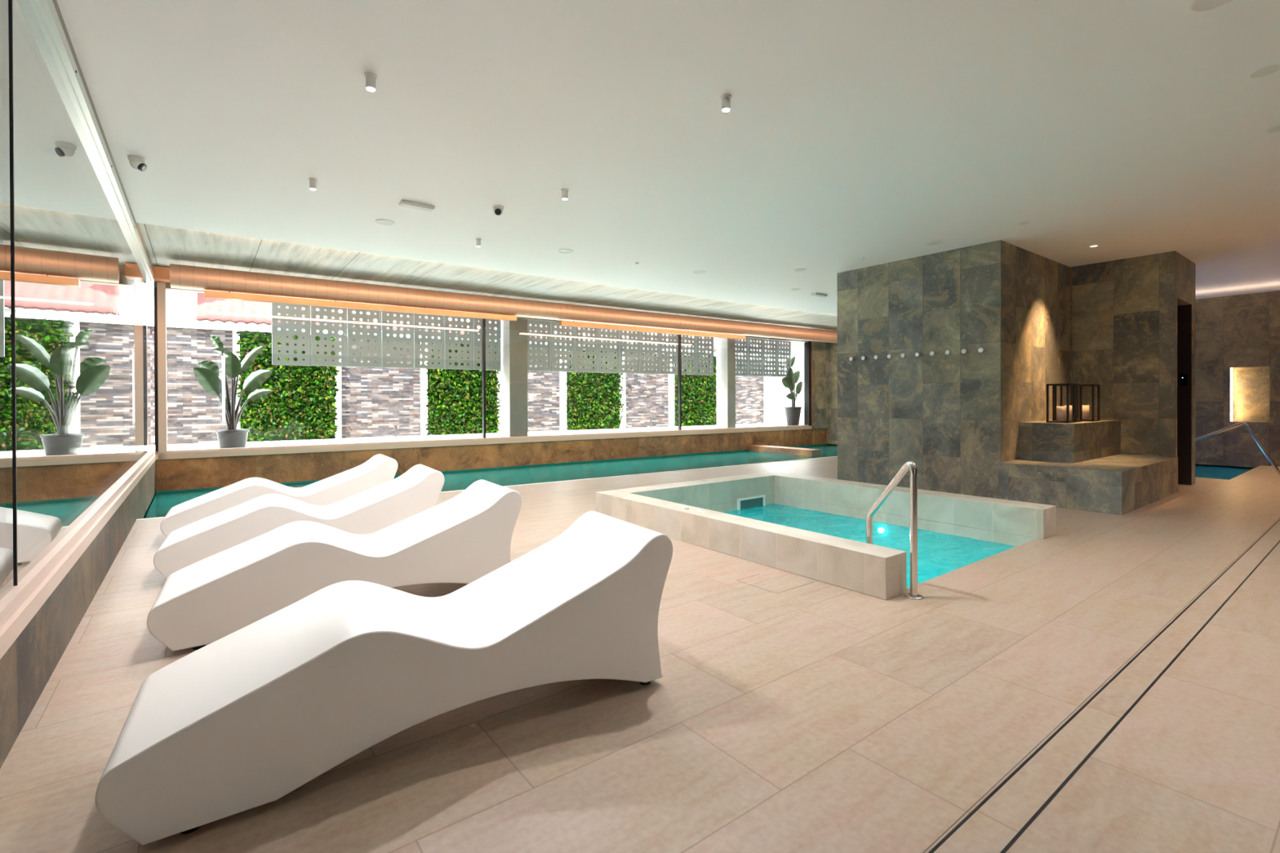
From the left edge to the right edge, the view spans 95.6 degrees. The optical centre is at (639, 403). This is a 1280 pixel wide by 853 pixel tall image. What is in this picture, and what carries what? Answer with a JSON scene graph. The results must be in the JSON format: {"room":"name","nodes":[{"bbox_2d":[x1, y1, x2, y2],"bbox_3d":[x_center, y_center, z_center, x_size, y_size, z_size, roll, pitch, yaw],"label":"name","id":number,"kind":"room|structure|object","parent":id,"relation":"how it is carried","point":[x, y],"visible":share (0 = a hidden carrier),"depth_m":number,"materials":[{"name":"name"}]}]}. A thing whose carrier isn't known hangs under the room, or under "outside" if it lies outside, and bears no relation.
{"room":"spa","nodes":[
{"label":"spa","id":0,"kind":"room"},
{"bbox_2d":[0,460,155,768],"bbox_3d":[-2.514,1.713,2.240,0.220,1.670,16.600,0,0,-37],"label":"wall","id":1,"kind":"structure","parent":0,"point":[26,668],"depth_m":2.75,"materials":[{"name":"stone"}]},
{"bbox_2d":[0,0,155,659],"bbox_3d":[-2.497,-0.608,2.248,0.164,2.970,16.600,0,0,-37],"label":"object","id":2,"kind":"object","parent":1,"relation":"in","point":[77,275],"depth_m":3.06,"materials":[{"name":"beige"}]},
{"bbox_2d":[137,222,837,331],"bbox_3d":[0.148,-2.187,12.415,16.974,0.150,3.763,0,0,-35],"label":"ceiling","id":3,"kind":"structure","parent":0,"point":[166,246],"depth_m":9.40,"materials":[{"name":"paint"}]},
{"bbox_2d":[152,265,169,283],"bbox_3d":[-7.366,-1.963,8.762,0.458,0.190,0.328,0,0,-37],"label":"beam","id":4,"kind":"structure","parent":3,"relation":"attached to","point":[161,274],"depth_m":8.71,"materials":[{"name":"wood"}]},
{"bbox_2d":[169,263,837,342],"bbox_3d":[-0.393,-1.887,12.696,15.393,0.374,0.354,0,0,-35],"label":"ceiling beam","id":5,"kind":"structure","parent":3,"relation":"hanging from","point":[181,277],"depth_m":10.44,"materials":[{"name":"orange metal"}]},
{"bbox_2d":[204,290,516,321],"bbox_3d":[-4.376,-1.626,9.834,4.818,0.115,0.110,0,0,-35],"label":"linear light","id":6,"kind":"object","parent":5,"relation":"hanging from","point":[207,294],"visible":1,"depth_m":9.51,"materials":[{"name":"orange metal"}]},
{"bbox_2d":[559,320,746,339],"bbox_3d":[0.516,-1.660,13.238,5.188,0.115,0.110,0,0,-35],"label":"linear light","id":7,"kind":"object","parent":5,"relation":"hanging from","point":[567,323],"visible":1,"depth_m":12.93,"materials":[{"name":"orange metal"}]},
{"bbox_3d":[-0.248,-2.001,14.525,5.640,0.120,0.346,0,0,-37],"label":"beam","id":8,"kind":"structure","parent":3,"relation":"attached to","visible":0},
{"bbox_2d":[527,320,551,371],"bbox_3d":[-2.294,-1.305,13.109,0.610,1.140,0.040,0,0,-35],"label":"screen","id":9,"kind":"object","parent":8,"relation":"hanging from","point":[532,334],"visible":0.98,"depth_m":13.11,"materials":[{"name":"silver metal"}]},
{"bbox_2d":[551,321,575,372],"bbox_3d":[-1.784,-1.312,13.464,0.610,1.140,0.040,0,0,-35],"label":"screen","id":10,"kind":"object","parent":8,"relation":"hanging from","point":[562,353],"visible":0.98,"depth_m":13.46,"materials":[{"name":"silver metal"}]},
{"bbox_2d":[574,326,598,372],"bbox_3d":[-1.275,-1.318,13.818,0.610,1.140,0.040,0,0,-35],"label":"screen","id":11,"kind":"object","parent":8,"relation":"hanging from","point":[581,364],"visible":0.94,"depth_m":13.81,"materials":[{"name":"silver metal"}]},
{"bbox_2d":[597,328,619,373],"bbox_3d":[-0.766,-1.325,14.172,0.610,1.140,0.040,0,0,-35],"label":"screen","id":12,"kind":"object","parent":8,"relation":"hanging from","point":[603,332],"visible":0.98,"depth_m":14.17,"materials":[{"name":"silver metal"}]},
{"bbox_2d":[619,329,639,373],"bbox_3d":[-0.257,-1.331,14.527,0.610,1.140,0.040,0,0,-35],"label":"screen","id":13,"kind":"object","parent":8,"relation":"hanging from","point":[633,335],"visible":0.98,"depth_m":14.52,"materials":[{"name":"silver metal"}]},
{"bbox_2d":[640,331,659,373],"bbox_3d":[0.253,-1.337,14.881,0.610,1.140,0.040,0,0,-35],"label":"screen","id":14,"kind":"object","parent":8,"relation":"hanging from","point":[646,340],"visible":0.96,"depth_m":14.87,"materials":[{"name":"silver metal"}]},
{"bbox_2d":[659,333,678,374],"bbox_3d":[0.762,-1.344,15.236,0.610,1.140,0.040,0,0,-35],"label":"screen","id":15,"kind":"object","parent":8,"relation":"hanging from","point":[671,339],"visible":0.96,"depth_m":15.23,"materials":[{"name":"silver metal"}]},
{"bbox_2d":[681,334,696,374],"bbox_3d":[1.271,-1.351,15.590,0.610,1.140,0.040,0,0,-35],"label":"screen","id":16,"kind":"object","parent":8,"relation":"hanging from","point":[686,338],"visible":0.84,"depth_m":15.62,"materials":[{"name":"silver metal"}]},
{"bbox_2d":[696,336,713,375],"bbox_3d":[1.781,-1.357,15.944,0.610,1.140,0.040,0,0,-35],"label":"screen","id":17,"kind":"object","parent":8,"relation":"hanging from","point":[702,352],"visible":0.98,"depth_m":15.94,"materials":[{"name":"silver metal"}]},
{"bbox_3d":[-4.749,-1.970,11.393,4.200,0.120,0.288,0,0,-37],"label":"beam","id":18,"kind":"structure","parent":3,"relation":"attached to","visible":0},
{"bbox_2d":[271,302,311,365],"bbox_3d":[-6.229,-1.255,10.371,0.590,1.140,0.040,0,0,-35],"label":"screen","id":19,"kind":"object","parent":18,"relation":"hanging from","point":[291,311],"visible":0.98,"depth_m":10.36,"materials":[{"name":"silver metal"}]},
{"bbox_2d":[311,305,346,366],"bbox_3d":[-5.736,-1.261,10.714,0.590,1.140,0.040,0,0,-35],"label":"screen","id":20,"kind":"object","parent":18,"relation":"hanging from","point":[329,321],"visible":0.98,"depth_m":10.70,"materials":[{"name":"silver metal"}]},
{"bbox_2d":[346,308,382,367],"bbox_3d":[-5.243,-1.268,11.057,0.590,1.140,0.040,0,0,-35],"label":"screen","id":21,"kind":"object","parent":18,"relation":"hanging from","point":[357,322],"visible":0.98,"depth_m":11.05,"materials":[{"name":"silver metal"}]},
{"bbox_2d":[382,311,413,368],"bbox_3d":[-4.750,-1.274,11.400,0.590,1.140,0.040,0,0,-35],"label":"screen","id":22,"kind":"object","parent":18,"relation":"hanging from","point":[392,358],"visible":1,"depth_m":11.39,"materials":[{"name":"silver metal"}]},
{"bbox_2d":[413,313,444,368],"bbox_3d":[-4.257,-1.280,11.743,0.590,1.140,0.040,0,0,-35],"label":"screen","id":23,"kind":"object","parent":18,"relation":"hanging from","point":[423,320],"visible":0.99,"depth_m":11.73,"materials":[{"name":"silver metal"}]},
{"bbox_2d":[444,315,473,369],"bbox_3d":[-3.764,-1.286,12.086,0.590,1.140,0.040,0,0,-35],"label":"screen","id":24,"kind":"object","parent":18,"relation":"hanging from","point":[453,328],"visible":0.97,"depth_m":12.08,"materials":[{"name":"silver metal"}]},
{"bbox_2d":[473,318,501,370],"bbox_3d":[-3.271,-1.293,12.429,0.590,1.140,0.040,0,0,-35],"label":"screen","id":25,"kind":"object","parent":18,"relation":"hanging from","point":[492,331],"visible":0.84,"depth_m":12.44,"materials":[{"name":"silver metal"}]},
{"bbox_2d":[155,428,826,491],"bbox_3d":[-0.884,1.650,13.666,16.598,1.670,0.300,0,0,-35],"label":"wall","id":26,"kind":"structure","parent":0,"point":[172,474],"depth_m":11.59,"materials":[{"name":"stone"}]},
{"bbox_2d":[153,281,813,459],"bbox_3d":[-1.146,-0.647,13.404,15.503,2.930,0.220,0,0,-35],"label":"window","id":27,"kind":"structure","parent":26,"relation":"in","point":[162,452],"depth_m":10.95,"materials":[{"name":"beige"}]},
{"bbox_2d":[0,456,1279,852],"bbox_3d":[5.157,1.263,5.872,16.403,0.120,13.135,0,0,-37],"label":"floor","id":28,"kind":"structure","parent":0,"point":[816,717],"depth_m":2.23,"materials":[{"name":"tile"}]},
{"bbox_2d":[160,453,398,537],"bbox_3d":[-3.483,0.902,5.756,1.913,0.663,0.660,0,0,-34],"label":"sun lounger","id":29,"kind":"object","parent":28,"relation":"on","point":[379,469],"visible":0.61,"depth_m":5.61,"materials":[{"name":"white"}]},
{"bbox_2d":[153,464,444,578],"bbox_3d":[-2.637,0.904,4.682,1.913,0.663,0.660,0,0,-33],"label":"sun lounger","id":30,"kind":"object","parent":28,"relation":"on","point":[418,490],"visible":0.7,"depth_m":4.49,"materials":[{"name":"white"}]},
{"bbox_2d":[146,480,522,651],"bbox_3d":[-1.758,0.907,3.594,1.912,0.663,0.660,0,0,-33],"label":"sun lounger","id":31,"kind":"object","parent":28,"relation":"on","point":[466,537],"visible":0.88,"depth_m":3.31,"materials":[{"name":"white"}]},
{"bbox_2d":[94,511,672,845],"bbox_3d":[-0.831,0.910,2.343,1.913,0.663,0.660,0,0,-33],"label":"sun lounger","id":32,"kind":"object","parent":28,"relation":"on","point":[253,715],"visible":1,"depth_m":2.00,"materials":[{"name":"white"}]},
{"bbox_2d":[136,456,836,519],"bbox_3d":[0.086,1.279,9.929,13.229,0.164,0.050,0,0,-35],"label":"pool coping","id":33,"kind":"object","parent":28,"relation":"on","point":[830,456],"visible":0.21,"depth_m":9.60,"materials":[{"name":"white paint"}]},
{"bbox_2d":[143,444,837,518],"bbox_3d":[0.278,1.789,12.133,16.328,1.200,3.540,0,0,-35],"label":"swimming pool","id":34,"kind":"object","parent":28,"relation":"in","point":[162,502],"visible":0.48,"depth_m":12.01,"materials":[{"name":"liquid"}]},
{"bbox_2d":[737,573,813,593],"bbox_3d":[0.935,1.227,4.012,0.400,0.003,0.355,0,0,-37],"label":"access cover","id":35,"kind":"object","parent":28,"relation":"on","point":[758,574],"visible":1,"depth_m":3.92,"materials":[{"name":"brown"}]},
{"bbox_2d":[595,471,1056,599],"bbox_3d":[1.687,1.557,5.831,2.910,1.216,3.343,0,0,-37],"label":"pool","id":36,"kind":"object","parent":28,"relation":"in","point":[824,541],"visible":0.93,"depth_m":5.68,"materials":[{"name":"tile"}]},
{"bbox_2d":[724,503,1013,587],"bbox_3d":[1.738,1.691,5.715,2.348,0.950,3.008,0,0,-37],"label":"water","id":37,"kind":"object","parent":36,"relation":"in","point":[944,548],"depth_m":6.10,"materials":[{"name":"liquid"}]},
{"bbox_2d":[866,461,923,599],"bbox_3d":[1.696,1.070,3.877,0.112,1.410,0.512,0,0,-12],"label":"pool handrail","id":38,"kind":"object","parent":28,"relation":"attached to","point":[909,465],"visible":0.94,"depth_m":3.67,"materials":[{"name":"silver metal"}]},
{"bbox_2d":[998,419,1177,515],"bbox_3d":[5.837,0.718,7.498,2.549,0.950,1.209,0,0,-37],"label":"tiled bench","id":39,"kind":"object","parent":28,"relation":"on","point":[1077,465],"visible":0.89,"depth_m":7.04,"materials":[{"name":"stone"}]},
{"bbox_2d":[1046,383,1075,422],"bbox_3d":[5.435,-0.006,7.500,0.242,0.500,0.242,0,0,-37],"label":"candle lantern","id":40,"kind":"object","parent":39,"relation":"on","point":[1053,385],"visible":0.99,"depth_m":7.47,"materials":[{"name":"black"}]},
{"bbox_2d":[1056,406,1064,421],"bbox_3d":[5.436,0.124,7.501,0.088,0.200,0.088,0,0,-37],"label":"candle","id":41,"kind":"object","parent":40,"relation":"in","point":[1060,410],"visible":1,"depth_m":7.47,"materials":[{"name":"beige wax"}]},
{"bbox_2d":[1054,383,1082,422],"bbox_3d":[5.720,-0.008,7.753,0.242,0.500,0.242,0,0,-37],"label":"candle lantern","id":42,"kind":"object","parent":39,"relation":"on","point":[1076,384],"visible":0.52,"depth_m":7.73,"materials":[{"name":"black"}]},
{"bbox_2d":[1064,405,1071,420],"bbox_3d":[5.720,0.117,7.754,0.084,0.210,0.084,0,0,-37],"label":"candle","id":43,"kind":"object","parent":42,"relation":"in","point":[1070,406],"visible":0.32,"depth_m":7.71,"materials":[{"name":"beige wax"}]},
{"bbox_2d":[1070,384,1099,422],"bbox_3d":[6.097,-0.010,7.951,0.262,0.500,0.262,0,0,-37],"label":"candle lantern","id":44,"kind":"object","parent":39,"relation":"on","point":[1092,420],"visible":0.63,"depth_m":7.92,"materials":[{"name":"black"}]},
{"bbox_2d":[1082,404,1088,419],"bbox_3d":[6.098,0.115,7.952,0.092,0.210,0.092,0,0,-37],"label":"candle","id":45,"kind":"object","parent":44,"relation":"in","point":[1085,407],"visible":0.72,"depth_m":7.91,"materials":[{"name":"beige wax"}]},
{"bbox_2d":[922,517,1279,852],"bbox_3d":[5.660,1.206,5.209,16.300,0.004,0.138,0,0,-37],"label":"drain","id":46,"kind":"object","parent":28,"relation":"on","point":[993,826],"visible":1,"depth_m":2.17,"materials":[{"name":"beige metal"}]},
{"bbox_2d":[1195,464,1254,479],"bbox_3d":[8.943,1.586,11.820,3.190,0.750,4.750,0,0,-37],"label":"plunge pool","id":47,"kind":"object","parent":28,"relation":"in","point":[1218,473],"visible":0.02,"depth_m":10.62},
{"bbox_2d":[1195,422,1279,475],"bbox_3d":[9.576,0.885,9.394,0.110,1.178,1.329,0,0,-37],"label":"pool handrail","id":48,"kind":"object","parent":28,"relation":"attached to","point":[1247,426],"visible":0.59,"depth_m":9.21,"materials":[{"name":"silver metal"}]},
{"bbox_2d":[56,0,1279,315],"bbox_3d":[5.117,-2.188,6.054,16.608,0.300,13.486,0,0,-37],"label":"ceiling","id":49,"kind":"structure","parent":0,"point":[878,131],"depth_m":4.22,"materials":[{"name":"white paint"}]},
{"bbox_2d":[127,155,146,171],"bbox_3d":[-4.089,-1.947,4.721,0.120,0.104,0.120,0,0,-37],"label":"security camera","id":50,"kind":"object","parent":49,"relation":"attached to","point":[138,162],"visible":1,"depth_m":4.69,"materials":[{"name":"white paint"}]},
{"bbox_2d":[308,177,317,190],"bbox_3d":[-2.925,-1.961,5.191,0.072,0.089,0.072,0,0,-37],"label":"ceiling spotlight","id":51,"kind":"object","parent":49,"relation":"attached to","point":[313,182],"visible":1,"depth_m":5.17,"materials":[{"name":"white paint"}]},
{"bbox_2d":[364,71,377,91],"bbox_3d":[-1.640,-1.957,3.535,0.072,0.089,0.072,0,0,-37],"label":"ceiling spotlight","id":52,"kind":"object","parent":49,"relation":"attached to","point":[371,77],"visible":1,"depth_m":3.51,"materials":[{"name":"white paint"}]},
{"bbox_2d":[375,218,395,225],"bbox_3d":[-2.819,-2.008,6.424,0.200,0.008,0.200,0,0,-37],"label":"ceiling speaker","id":53,"kind":"object","parent":49,"relation":"attached to","point":[386,222],"visible":1,"depth_m":6.43,"materials":[{"name":"white paint"}]},
{"bbox_2d":[376,219,394,224],"bbox_3d":[-2.819,-2.010,6.424,0.176,0.004,0.176,0,0,-37],"label":"grille","id":54,"kind":"object","parent":53,"relation":"attached to","point":[380,221],"depth_m":6.42,"materials":[{"name":"white"}]},
{"bbox_2d":[399,200,435,211],"bbox_3d":[-2.245,-1.992,5.846,0.320,0.038,0.120,0,0,-37],"label":"recessed light","id":55,"kind":"object","parent":49,"relation":"in","point":[406,203],"visible":1,"depth_m":5.82,"materials":[{"name":"white paint"}]},
{"bbox_2d":[401,203,432,211],"bbox_3d":[-2.245,-1.975,5.846,0.280,0.003,0.090,0,0,-37],"label":"diffuser","id":56,"kind":"object","parent":55,"relation":"attached to","point":[422,206],"depth_m":5.83,"materials":[{"name":"white"}]},
{"bbox_2d":[475,238,481,247],"bbox_3d":[-1.985,-1.974,7.127,0.072,0.089,0.072,0,0,-37],"label":"ceiling spotlight","id":57,"kind":"object","parent":49,"relation":"attached to","point":[477,240],"visible":1,"depth_m":7.11,"materials":[{"name":"white paint"}]},
{"bbox_2d":[492,204,503,216],"bbox_3d":[-1.451,-1.965,5.933,0.120,0.098,0.121,0,0,-37],"label":"security camera","id":58,"kind":"object","parent":49,"relation":"attached to","point":[497,209],"visible":1,"depth_m":5.89,"materials":[{"name":"white paint"}]},
{"bbox_2d":[560,188,568,199],"bbox_3d":[-0.707,-1.970,5.467,0.072,0.089,0.072,0,0,-37],"label":"ceiling spotlight","id":59,"kind":"object","parent":49,"relation":"attached to","point":[564,191],"visible":1,"depth_m":5.44,"materials":[{"name":"white paint"}]},
{"bbox_2d":[558,248,573,253],"bbox_3d":[-0.980,-2.021,7.683,0.200,0.008,0.200,0,0,-37],"label":"ceiling speaker","id":60,"kind":"object","parent":49,"relation":"attached to","point":[562,251],"visible":1,"depth_m":7.68,"materials":[{"name":"white paint"}]},
{"bbox_2d":[559,249,572,253],"bbox_3d":[-0.980,-2.023,7.683,0.176,0.004,0.176,0,0,-37],"label":"grille","id":61,"kind":"object","parent":60,"relation":"attached to","point":[560,251],"depth_m":7.68,"materials":[{"name":"white"}]},
{"bbox_2d":[693,270,705,273],"bbox_3d":[0.917,-2.034,8.977,0.200,0.008,0.200,0,0,-37],"label":"ceiling speaker","id":62,"kind":"object","parent":49,"relation":"attached to","point":[698,271],"visible":1,"depth_m":8.98,"materials":[{"name":"white paint"}]},
{"bbox_2d":[720,93,731,111],"bbox_3d":[0.564,-1.966,3.802,0.072,0.089,0.072,0,0,-37],"label":"ceiling spotlight","id":63,"kind":"object","parent":49,"relation":"attached to","point":[726,99],"visible":1,"depth_m":3.78,"materials":[{"name":"white paint"}]},
{"bbox_2d":[794,268,805,271],"bbox_3d":[2.440,-2.038,8.851,0.180,0.008,0.180,0,0,-37],"label":"ceiling speaker","id":64,"kind":"object","parent":49,"relation":"attached to","point":[797,269],"visible":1,"depth_m":8.84,"materials":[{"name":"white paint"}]},
{"bbox_2d":[810,292,827,297],"bbox_3d":[3.355,-2.036,10.875,0.360,0.038,0.120,0,0,-37],"label":"recessed light","id":65,"kind":"object","parent":49,"relation":"in","point":[815,294],"visible":1,"depth_m":10.81,"materials":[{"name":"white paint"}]},
{"bbox_2d":[925,240,942,244],"bbox_3d":[3.726,-2.035,7.346,0.200,0.008,0.200,0,0,-37],"label":"ceiling speaker","id":66,"kind":"object","parent":49,"relation":"attached to","point":[931,242],"visible":1,"depth_m":7.34,"materials":[{"name":"white paint"}]},
{"bbox_2d":[1190,0,1231,11],"bbox_3d":[2.859,-2.010,2.887,0.180,0.008,0.180,0,0,-37],"label":"ceiling speaker","id":67,"kind":"object","parent":49,"relation":"attached to","point":[1197,5],"visible":1,"depth_m":2.92,"materials":[{"name":"white paint"}]},
{"bbox_2d":[1248,63,1279,77],"bbox_3d":[3.793,-2.017,3.521,0.140,0.008,0.140,0,0,-37],"label":"ceiling speaker","id":68,"kind":"object","parent":49,"relation":"attached to","point":[1268,69],"visible":1,"depth_m":3.52,"materials":[{"name":"white paint"}]},
{"bbox_2d":[1251,66,1279,76],"bbox_3d":[3.793,-2.018,3.521,0.116,0.004,0.116,0,0,-37],"label":"grille","id":69,"kind":"object","parent":68,"relation":"attached to","point":[1265,70],"depth_m":3.52,"materials":[{"name":"white"}]},
{"bbox_2d":[1266,124,1279,132],"bbox_3d":[4.699,-2.023,4.261,0.140,0.008,0.140,0,0,-37],"label":"ceiling speaker","id":70,"kind":"object","parent":49,"relation":"attached to","point":[1276,128],"visible":1,"depth_m":4.28,"materials":[{"name":"white paint"}]},
{"bbox_2d":[1268,125,1279,131],"bbox_3d":[4.699,-2.025,4.261,0.116,0.004,0.116,0,0,-37],"label":"grille","id":71,"kind":"object","parent":70,"relation":"attached to","point":[1276,128],"depth_m":4.27,"materials":[{"name":"white"}]},
{"bbox_2d":[812,341,828,429],"bbox_3d":[5.561,-0.694,18.114,0.900,2.930,0.386,0,0,-37],"label":"wall pier","id":72,"kind":"object","parent":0,"point":[820,349],"visible":0.43,"depth_m":17.91,"materials":[{"name":"stone"}]},
{"bbox_2d":[826,342,837,454],"bbox_3d":[7.620,0.144,16.023,0.250,4.600,5.553,0,0,-37],"label":"wall","id":73,"kind":"structure","parent":0,"point":[832,432],"depth_m":17.99,"materials":[{"name":"stone"}]},
{"bbox_2d":[836,240,1070,498],"bbox_3d":[4.788,-0.431,8.922,2.490,3.240,2.330,0,0,-37],"label":"wall","id":74,"kind":"structure","parent":0,"point":[940,412],"depth_m":7.97,"materials":[{"name":"stone"}]},
{"bbox_2d":[1000,240,1000,462],"bbox_3d":[4.498,-0.656,7.241,0.008,2.770,0.008,0,0,-37],"label":"trim","id":75,"kind":"structure","parent":74,"relation":"attached to","point":[1000,240],"depth_m":7.24,"materials":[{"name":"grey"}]},
{"bbox_2d":[1070,250,1195,484],"bbox_3d":[6.628,-0.440,9.574,1.230,3.240,3.510,0,0,-37],"label":"wall","id":76,"kind":"structure","parent":0,"point":[1122,311],"depth_m":8.19,"materials":[{"name":"stone"}]},
{"bbox_2d":[1174,250,1175,457],"bbox_3d":[7.196,-0.668,7.803,0.008,2.770,0.008,0,0,-37],"label":"trim","id":77,"kind":"structure","parent":76,"relation":"attached to","point":[1175,251],"depth_m":7.80,"materials":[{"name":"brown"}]},
{"bbox_2d":[1177,304,1191,484],"bbox_3d":[7.636,-0.129,8.873,0.012,2.618,1.166,0,0,-37],"label":"door","id":78,"kind":"structure","parent":76,"relation":"in","point":[1184,313],"depth_m":8.46,"materials":[{"name":"black"}]},
{"bbox_2d":[1180,373,1187,385],"bbox_3d":[7.927,-0.349,8.460,0.019,0.160,0.075,0,0,-37],"label":"control panel","id":79,"kind":"object","parent":78,"relation":"attached to","point":[1184,378],"visible":1,"depth_m":8.45,"materials":[{"name":"black"}]},
{"bbox_2d":[1195,290,1279,477],"bbox_3d":[12.266,0.187,10.225,0.200,4.540,11.500,0,0,-37],"label":"wall","id":80,"kind":"structure","parent":0,"point":[1241,333],"depth_m":11.16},
{"bbox_2d":[1230,368,1232,421],"bbox_3d":[11.436,-0.175,11.219,0.040,1.030,0.028,0,0,-37],"label":"light","id":81,"kind":"object","parent":80,"relation":"attached to","point":[1231,369],"visible":1,"depth_m":11.21,"materials":[{"name":"white"}]},
{"label":"outside","id":82,"kind":"structure","parent":0,"visible":0},
{"bbox_2d":[151,422,804,454],"bbox_3d":[-3.219,0.909,17.517,32.373,0.330,8.693,0,0,-35],"label":"terrace","id":83,"kind":"object","parent":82,"point":[399,438],"depth_m":13.10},
{"bbox_2d":[192,335,271,448],"bbox_3d":[-6.986,-0.187,10.005,1.136,1.964,0.547,0,0,-37],"label":"potted plant","id":84,"kind":"object","parent":83,"relation":"on","point":[207,375],"visible":0.97,"depth_m":9.93,"materials":[{"name":"green plant"}]},
{"bbox_2d":[150,318,764,438],"bbox_3d":[-4.369,-0.459,14.881,27.039,2.440,0.430,0,0,-35],"label":"wall","id":85,"kind":"structure","parent":83,"relation":"on","point":[242,327],"depth_m":14.03,"materials":[{"name":"white paint"}]},
{"bbox_2d":[150,282,197,320],"bbox_3d":[-12.257,-2.313,11.159,5.950,1.300,3.038,0,0,-37],"label":"block","id":86,"kind":"object","parent":85,"relation":"on","point":[180,305],"visible":0.02,"depth_m":11.58,"materials":[{"name":"white paint"}]},
{"bbox_2d":[150,326,232,444],"bbox_3d":[-9.828,-0.345,10.935,3.536,2.290,0.068,0,0,-35],"label":"cladding","id":87,"kind":"object","parent":85,"relation":"attached to","point":[194,415],"visible":0.22,"depth_m":11.52,"materials":[{"name":"stone"}]},
{"bbox_2d":[234,329,339,441],"bbox_3d":[-7.490,-0.339,12.402,1.961,2.462,0.336,0,0,-35],"label":"wall","id":88,"kind":"structure","parent":85,"relation":"attached to","point":[300,405],"depth_m":12.34,"materials":[{"name":"green plant"}]},
{"bbox_2d":[341,337,420,438],"bbox_3d":[-6.037,-0.371,13.573,1.724,2.290,0.068,0,0,-35],"label":"cladding","id":89,"kind":"object","parent":85,"relation":"attached to","point":[375,400],"visible":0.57,"depth_m":13.53,"materials":[{"name":"stone"}]},
{"bbox_2d":[424,342,501,435],"bbox_3d":[-4.405,-0.376,14.545,1.944,2.454,0.341,0,0,-35],"label":"wall","id":90,"kind":"structure","parent":85,"relation":"attached to","point":[454,406],"depth_m":14.47,"materials":[{"name":"green plant"}]},
{"bbox_2d":[527,346,559,431],"bbox_3d":[-2.899,-0.393,15.757,1.564,2.290,0.068,0,0,-35],"label":"cladding","id":91,"kind":"object","parent":85,"relation":"attached to","point":[543,387],"visible":0.43,"depth_m":15.90,"materials":[{"name":"stone"}]},
{"bbox_2d":[565,349,625,430],"bbox_3d":[-1.279,-0.399,16.715,1.939,2.440,0.349,0,0,-35],"label":"wall","id":92,"kind":"structure","parent":85,"relation":"attached to","point":[593,400],"depth_m":16.68,"materials":[{"name":"green plant"}]},
{"bbox_2d":[625,352,668,427],"bbox_3d":[0.206,-0.414,17.918,1.644,2.290,0.068,0,0,-35],"label":"cladding","id":93,"kind":"object","parent":85,"relation":"attached to","point":[646,395],"visible":0.79,"depth_m":17.88,"materials":[{"name":"stone"}]},
{"bbox_2d":[673,355,716,426],"bbox_3d":[1.870,-0.422,18.916,1.986,2.453,0.341,0,0,-35],"label":"wall","id":94,"kind":"structure","parent":85,"relation":"attached to","point":[699,406],"depth_m":18.91,"materials":[{"name":"green plant"}]},
{"bbox_2d":[735,357,763,424],"bbox_3d":[3.591,-0.438,20.273,2.004,2.290,0.068,0,0,-35],"label":"cladding","id":95,"kind":"object","parent":85,"relation":"attached to","point":[748,389],"visible":0.5,"depth_m":20.40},
{"bbox_2d":[501,318,528,437],"bbox_3d":[-2.738,-0.693,12.650,0.410,2.920,0.456,0,0,-37],"label":"concrete post","id":96,"kind":"object","parent":83,"relation":"on","point":[514,393],"visible":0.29,"depth_m":12.49,"materials":[{"name":"concrete"}]},
{"bbox_2d":[715,337,735,428],"bbox_3d":[2.400,-0.729,16.225,0.300,2.920,0.452,0,0,-37],"label":"concrete post","id":97,"kind":"object","parent":83,"relation":"on","point":[725,347],"visible":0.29,"depth_m":16.09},
{"bbox_2d":[764,351,804,424],"bbox_3d":[6.094,-0.540,21.023,2.900,2.470,1.536,0,0,-37],"label":"wall","id":98,"kind":"structure","parent":83,"relation":"on","point":[775,393],"depth_m":20.21,"materials":[{"name":"white paint"}]},
{"bbox_2d":[195,292,804,355],"bbox_3d":[-1.667,-2.610,17.863,19.190,1.876,2.666,0,0,-35],"label":"tiled roof","id":99,"kind":"structure","parent":98,"relation":"on","point":[211,309],"depth_m":12.23,"materials":[{"name":"ceramic"}]},
{"bbox_2d":[781,355,802,425],"bbox_3d":[4.679,-0.385,17.874,0.841,2.201,0.540,0,0,-15],"label":"potted plant","id":100,"kind":"object","parent":83,"relation":"on","point":[793,413],"visible":0.98,"depth_m":17.80,"materials":[{"name":"green plant"}]},
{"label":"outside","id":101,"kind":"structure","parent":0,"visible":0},
{"bbox_3d":[3.630,-2.028,17.223,2.600,0.120,0.224,0,0,-37],"label":"beam","id":102,"kind":"structure","parent":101,"visible":0},
{"bbox_2d":[735,337,748,376],"bbox_3d":[2.895,-1.371,16.720,0.603,1.140,0.040,0,0,-35],"label":"screen","id":103,"kind":"object","parent":102,"relation":"hanging from","point":[745,342],"visible":0.86,"depth_m":16.76,"materials":[{"name":"silver metal"}]},
{"bbox_2d":[748,337,763,376],"bbox_3d":[3.398,-1.378,17.070,0.603,1.140,0.040,0,0,-35],"label":"screen","id":104,"kind":"object","parent":102,"relation":"hanging from","point":[760,354],"visible":0.99,"depth_m":17.06,"materials":[{"name":"silver metal"}]},
{"bbox_2d":[763,339,777,377],"bbox_3d":[3.901,-1.384,17.420,0.603,1.140,0.040,0,0,-35],"label":"screen","id":105,"kind":"object","parent":102,"relation":"hanging from","point":[770,344],"visible":0.99,"depth_m":17.42,"materials":[{"name":"silver metal"}]},
{"bbox_2d":[777,340,791,377],"bbox_3d":[4.404,-1.390,17.770,0.603,1.140,0.040,0,0,-35],"label":"screen","id":106,"kind":"object","parent":102,"relation":"hanging from","point":[780,345],"visible":0.99,"depth_m":17.75,"materials":[{"name":"silver metal"}]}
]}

